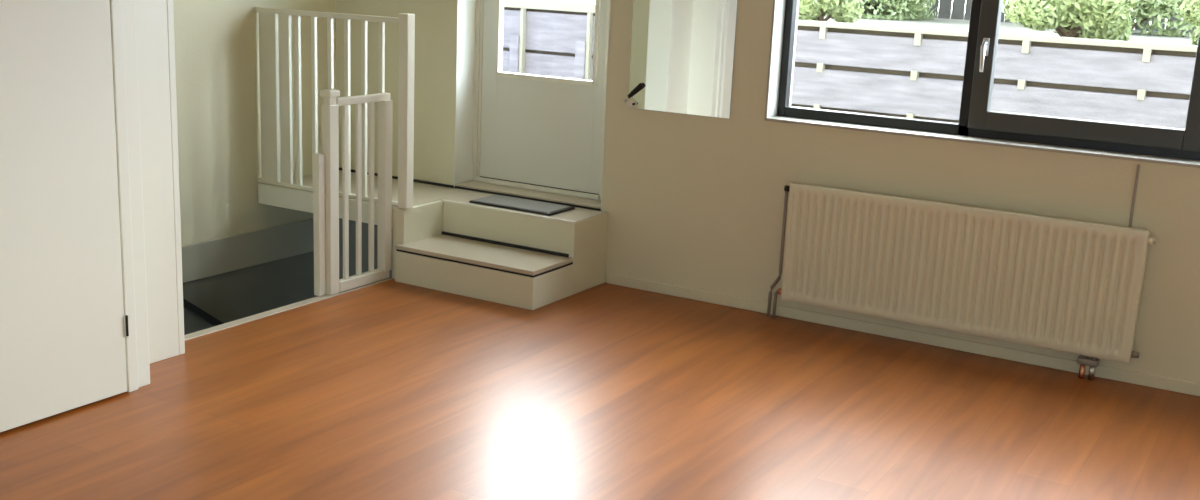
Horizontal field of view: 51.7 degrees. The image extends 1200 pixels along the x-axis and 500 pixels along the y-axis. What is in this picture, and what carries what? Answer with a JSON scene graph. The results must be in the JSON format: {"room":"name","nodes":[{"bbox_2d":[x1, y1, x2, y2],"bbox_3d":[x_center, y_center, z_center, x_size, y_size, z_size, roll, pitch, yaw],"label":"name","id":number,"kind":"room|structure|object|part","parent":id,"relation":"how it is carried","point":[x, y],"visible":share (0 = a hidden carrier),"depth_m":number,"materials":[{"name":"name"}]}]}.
{"room":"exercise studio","nodes":[
{"label":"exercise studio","id":0,"kind":"room"},
{"bbox_2d":[173,0,335,334],"bbox_3d":[-3.767,0.423,4.313,0.180,4.900,8.080,10,15,29],"label":"wall","id":1,"kind":"structure","parent":0,"point":[216,42],"depth_m":6.87,"materials":[{"name":"beige paint"}]},
{"bbox_2d":[183,298,223,325],"bbox_3d":[-1.923,0.891,6.512,0.977,1.272,2.495,10,15,29],"label":"stairs","id":2,"kind":"structure","parent":1,"relation":"attached to","point":[187,305],"depth_m":6.82,"materials":[{"name":"black"}]},
{"bbox_2d":[181,218,313,282],"bbox_3d":[-2.292,0.094,6.603,0.018,0.200,2.558,10,15,29],"label":"baseboard","id":3,"kind":"structure","parent":1,"relation":"attached to","point":[200,260],"depth_m":7.05,"materials":[{"name":"beige paint"}]},
{"bbox_2d":[0,279,1199,499],"bbox_3d":[-0.653,1.179,2.584,7.090,0.120,8.080,10,15,29],"label":"floor","id":4,"kind":"structure","parent":0,"point":[391,389],"depth_m":4.77,"materials":[{"name":"orange laminate"}]},
{"bbox_2d":[184,278,390,339],"bbox_3d":[-1.622,0.363,5.856,0.060,0.103,1.890,10,15,29],"label":"trim","id":5,"kind":"structure","parent":4,"relation":"attached to","point":[318,298],"depth_m":5.89,"materials":[{"name":"beige wood"}]},
{"bbox_2d":[313,89,392,295],"bbox_3d":[-1.245,-0.310,6.316,0.076,1.031,0.514,11,16,33],"label":"gate","id":6,"kind":"object","parent":5,"relation":"on","point":[326,164],"visible":1,"depth_m":6.27,"materials":[{"name":"white paint"}]},
{"bbox_3d":[-1.343,-0.246,6.183,0.055,0.959,0.065,10,15,29],"label":"gate post","id":7,"kind":"part","parent":6,"relation":"part of","materials":[{"name":"white paint"}]},
{"bbox_3d":[-1.200,-0.762,6.264,0.035,0.040,0.398,10,15,29],"label":"rail","id":8,"kind":"part","parent":6,"relation":"part of","materials":[{"name":"white paint"}]},
{"bbox_3d":[-1.239,0.152,6.469,0.045,0.056,0.385,10,15,29],"label":"rail","id":9,"kind":"part","parent":6,"relation":"part of","materials":[{"name":"white paint"}]},
{"bbox_2d":[258,167,607,309],"bbox_3d":[-0.969,-0.104,6.879,1.920,0.404,0.717,10,15,29],"label":"entrance steps","id":10,"kind":"structure","parent":4,"relation":"on","point":[446,242],"depth_m":6.54,"materials":[{"name":"beige"}]},
{"bbox_2d":[255,7,414,208],"bbox_3d":[-1.454,-0.793,6.686,1.104,1.008,0.060,10,15,29],"label":"balustrade","id":11,"kind":"object","parent":10,"relation":"on","point":[271,69],"visible":0.84,"depth_m":6.75,"materials":[{"name":"white paint"}]},
{"bbox_3d":[-1.848,-0.845,6.931,0.125,0.963,0.024,10,15,29],"label":"wall post","id":12,"kind":"part","parent":11,"relation":"part of","materials":[{"name":"white paint"}]},
{"bbox_3d":[-1.450,-1.253,6.607,1.049,0.028,0.028,10,15,29],"label":"rail","id":13,"kind":"part","parent":11,"relation":"part of","materials":[{"name":"white paint"}]},
{"bbox_3d":[-1.492,-0.320,6.824,1.049,0.020,0.028,10,15,29],"label":"rail","id":14,"kind":"part","parent":11,"relation":"part of","materials":[{"name":"white paint"}]},
{"bbox_3d":[-1.006,-0.714,6.431,0.060,1.008,0.060,10,15,29],"label":"newel post","id":15,"kind":"part","parent":11,"relation":"part of","materials":[{"name":"white paint"}]},
{"bbox_2d":[469,194,574,215],"bbox_3d":[-0.425,-0.248,6.733,0.525,0.015,0.250,10,15,29],"label":"doormat","id":16,"kind":"object","parent":10,"relation":"on","point":[532,206],"visible":1,"depth_m":6.69,"materials":[{"name":"black fabric"}]},
{"bbox_2d":[336,0,1199,382],"bbox_3d":[1.526,0.256,6.037,7.400,4.900,0.320,10,15,29],"label":"wall","id":17,"kind":"structure","parent":0,"point":[696,202],"depth_m":6.20,"materials":[{"name":"beige paint"}]},
{"bbox_2d":[454,0,610,210],"bbox_3d":[-0.311,-1.309,6.803,0.990,2.060,0.258,10,15,29],"label":"door","id":18,"kind":"structure","parent":17,"relation":"in","point":[541,138],"depth_m":7.05,"materials":[{"name":"white paint"}]},
{"bbox_3d":[-0.374,-0.316,7.001,0.980,0.010,0.174,10,15,29],"label":"reveal sill","id":19,"kind":"part","parent":18,"relation":"part of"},
{"bbox_2d":[623,0,737,118],"bbox_3d":[0.400,-1.131,6.246,0.614,0.895,0.040,10,15,29],"label":"wall mirror","id":20,"kind":"object","parent":17,"relation":"attached to","point":[683,51],"depth_m":6.27,"materials":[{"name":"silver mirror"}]},
{"bbox_3d":[0.171,-0.802,6.450,0.120,0.143,0.029,12,16,34],"label":"lever handle","id":21,"kind":"part","parent":20,"relation":"part of","materials":[{"name":"black metal"}]},
{"bbox_3d":[0.183,-0.827,6.436,0.093,0.087,0.026,11,15,32],"label":"lever","id":22,"kind":"part","parent":20,"relation":"part of","materials":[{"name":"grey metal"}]},
{"bbox_2d":[607,273,1199,395],"bbox_3d":[2.247,0.542,5.485,5.135,0.055,0.014,10,15,29],"label":"baseboard","id":23,"kind":"structure","parent":17,"relation":"attached to","point":[1165,383],"depth_m":5.90,"materials":[{"name":"beige paint"}]},
{"bbox_2d":[767,183,1156,379],"bbox_3d":[1.599,0.125,5.737,1.740,0.696,0.104,10,15,29],"label":"radiator","id":24,"kind":"object","parent":17,"relation":"attached to","point":[1059,284],"visible":1,"depth_m":5.63,"materials":[{"name":"beige metal"}]},
{"bbox_2d":[797,183,1145,229],"bbox_3d":[1.628,-0.199,5.630,1.595,0.012,0.030,10,15,29],"label":"grille","id":25,"kind":"object","parent":24,"relation":"attached to","point":[1017,217],"depth_m":5.61,"materials":[{"name":"beige metal"}]},
{"bbox_2d":[765,0,1199,167],"bbox_3d":[2.207,-1.058,5.359,3.005,1.277,0.312,10,15,29],"label":"window","id":26,"kind":"structure","parent":17,"relation":"in","point":[977,124],"depth_m":5.63,"materials":[{"name":"grey paint"}]},
{"bbox_3d":[1.731,-0.880,5.595,0.028,0.150,0.061,10,15,29],"label":"sash handle","id":27,"kind":"part","parent":26,"relation":"part of","materials":[{"name":"silver metal"}]},
{"bbox_3d":[2.164,-1.058,5.371,0.997,1.162,0.065,10,15,29],"label":"sash","id":28,"kind":"part","parent":26,"relation":"part of","materials":[{"name":"grey"}]},
{"bbox_2d":[1128,164,1139,226],"bbox_3d":[2.285,-0.189,5.314,0.012,0.359,0.008,10,15,29],"label":"conduit","id":29,"kind":"object","parent":17,"relation":"attached to","point":[1138,165],"visible":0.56,"depth_m":5.30,"materials":[{"name":"beige metal"}]},
{"bbox_3d":[-3.189,-0.308,2.483,0.380,2.600,5.840,10,15,29],"label":"wall","id":30,"kind":"structure","parent":0,"visible":0},
{"bbox_2d":[0,0,128,431],"bbox_3d":[-1.975,-0.397,4.176,0.104,2.088,0.862,10,15,29],"label":"door","id":31,"kind":"structure","parent":30,"relation":"in","point":[62,333],"depth_m":4.38,"materials":[{"name":"white paint"}]},
{"bbox_2d":[109,0,149,391],"bbox_3d":[-2.074,-0.656,4.192,0.220,2.600,1.078,10,15,29],"label":"trim","id":32,"kind":"structure","parent":30,"relation":"attached to","point":[122,12],"depth_m":4.66,"materials":[{"name":"white paint"}]},
{"bbox_2d":[135,0,184,363],"bbox_3d":[-1.882,-0.806,4.872,0.180,2.600,0.372,10,15,29],"label":"trim","id":33,"kind":"structure","parent":30,"relation":"attached to","point":[154,19],"depth_m":5.02,"materials":[{"name":"white paint"}]},
{"label":"outside","id":34,"kind":"structure","parent":0,"visible":0},
{"bbox_3d":[1.367,-0.062,8.524,22.000,0.180,3.820,10,15,29],"label":"ground","id":35,"kind":"structure","parent":34,"visible":0},
{"bbox_2d":[502,0,594,79],"bbox_3d":[-1.162,-1.738,11.866,4.880,1.350,0.175,10,15,29],"label":"fence","id":36,"kind":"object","parent":35,"relation":"on","point":[541,37],"depth_m":11.38,"materials":[{"name":"white wood"}]},
{"bbox_3d":[-0.801,-1.498,11.634,0.100,1.020,0.069,10,15,29],"label":"post","id":37,"kind":"part","parent":36,"relation":"part of","materials":[{"name":"white wood"}]},
{"bbox_3d":[-0.182,-1.389,11.282,0.100,1.020,0.069,10,15,29],"label":"post","id":38,"kind":"part","parent":36,"relation":"part of","materials":[{"name":"white wood"}]},
{"bbox_2d":[547,0,1193,44],"bbox_3d":[3.949,-1.558,12.599,22.000,1.470,6.200,10,15,29],"label":"terrace","id":39,"kind":"object","parent":35,"relation":"on","point":[937,23],"depth_m":11.16,"materials":[{"name":"stone"}]},
{"bbox_2d":[798,0,863,22],"bbox_3d":[1.857,-2.234,10.429,0.702,0.690,0.550,10,15,29],"label":"shrub","id":40,"kind":"object","parent":39,"relation":"on","point":[845,11],"visible":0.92,"depth_m":10.41,"materials":[{"name":"green plant"}]},
{"bbox_2d":[825,0,936,20],"bbox_3d":[2.693,-2.860,12.527,1.626,1.037,1.350,10,15,29],"label":"shrub","id":41,"kind":"object","parent":39,"relation":"on","point":[906,9],"visible":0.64,"depth_m":12.18,"materials":[{"name":"green plant"}]},
{"bbox_2d":[867,0,1194,33],"bbox_3d":[3.455,-3.003,13.236,16.092,1.010,0.070,10,15,29],"label":"fence","id":42,"kind":"object","parent":39,"relation":"on","point":[958,7],"visible":0.07,"depth_m":13.09,"materials":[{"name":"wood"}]},
{"bbox_2d":[1002,0,1139,40],"bbox_3d":[3.631,-1.952,9.513,1.042,0.717,0.783,10,15,29],"label":"shrub","id":43,"kind":"object","parent":39,"relation":"on","point":[1101,19],"visible":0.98,"depth_m":9.39,"materials":[{"name":"green plant"}]},
{"bbox_2d":[1118,0,1194,36],"bbox_3d":[4.737,-2.451,11.221,1.511,1.007,1.086,10,15,29],"label":"shrub","id":44,"kind":"object","parent":39,"relation":"on","point":[1145,10],"visible":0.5,"depth_m":11.03,"materials":[{"name":"green plant"}]},
{"bbox_2d":[1177,0,1199,45],"bbox_3d":[4.460,-1.835,8.960,0.518,0.803,0.492,10,15,29],"label":"shrub","id":45,"kind":"object","parent":39,"relation":"on","point":[1189,10],"visible":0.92,"depth_m":8.99,"materials":[{"name":"green plant"}]},
{"bbox_2d":[791,20,1196,128],"bbox_3d":[4.056,-0.810,8.928,7.200,1.325,0.127,10,15,29],"label":"fence","id":46,"kind":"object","parent":35,"relation":"on","point":[885,70],"depth_m":9.42,"materials":[{"name":"white wood"}]}
]}

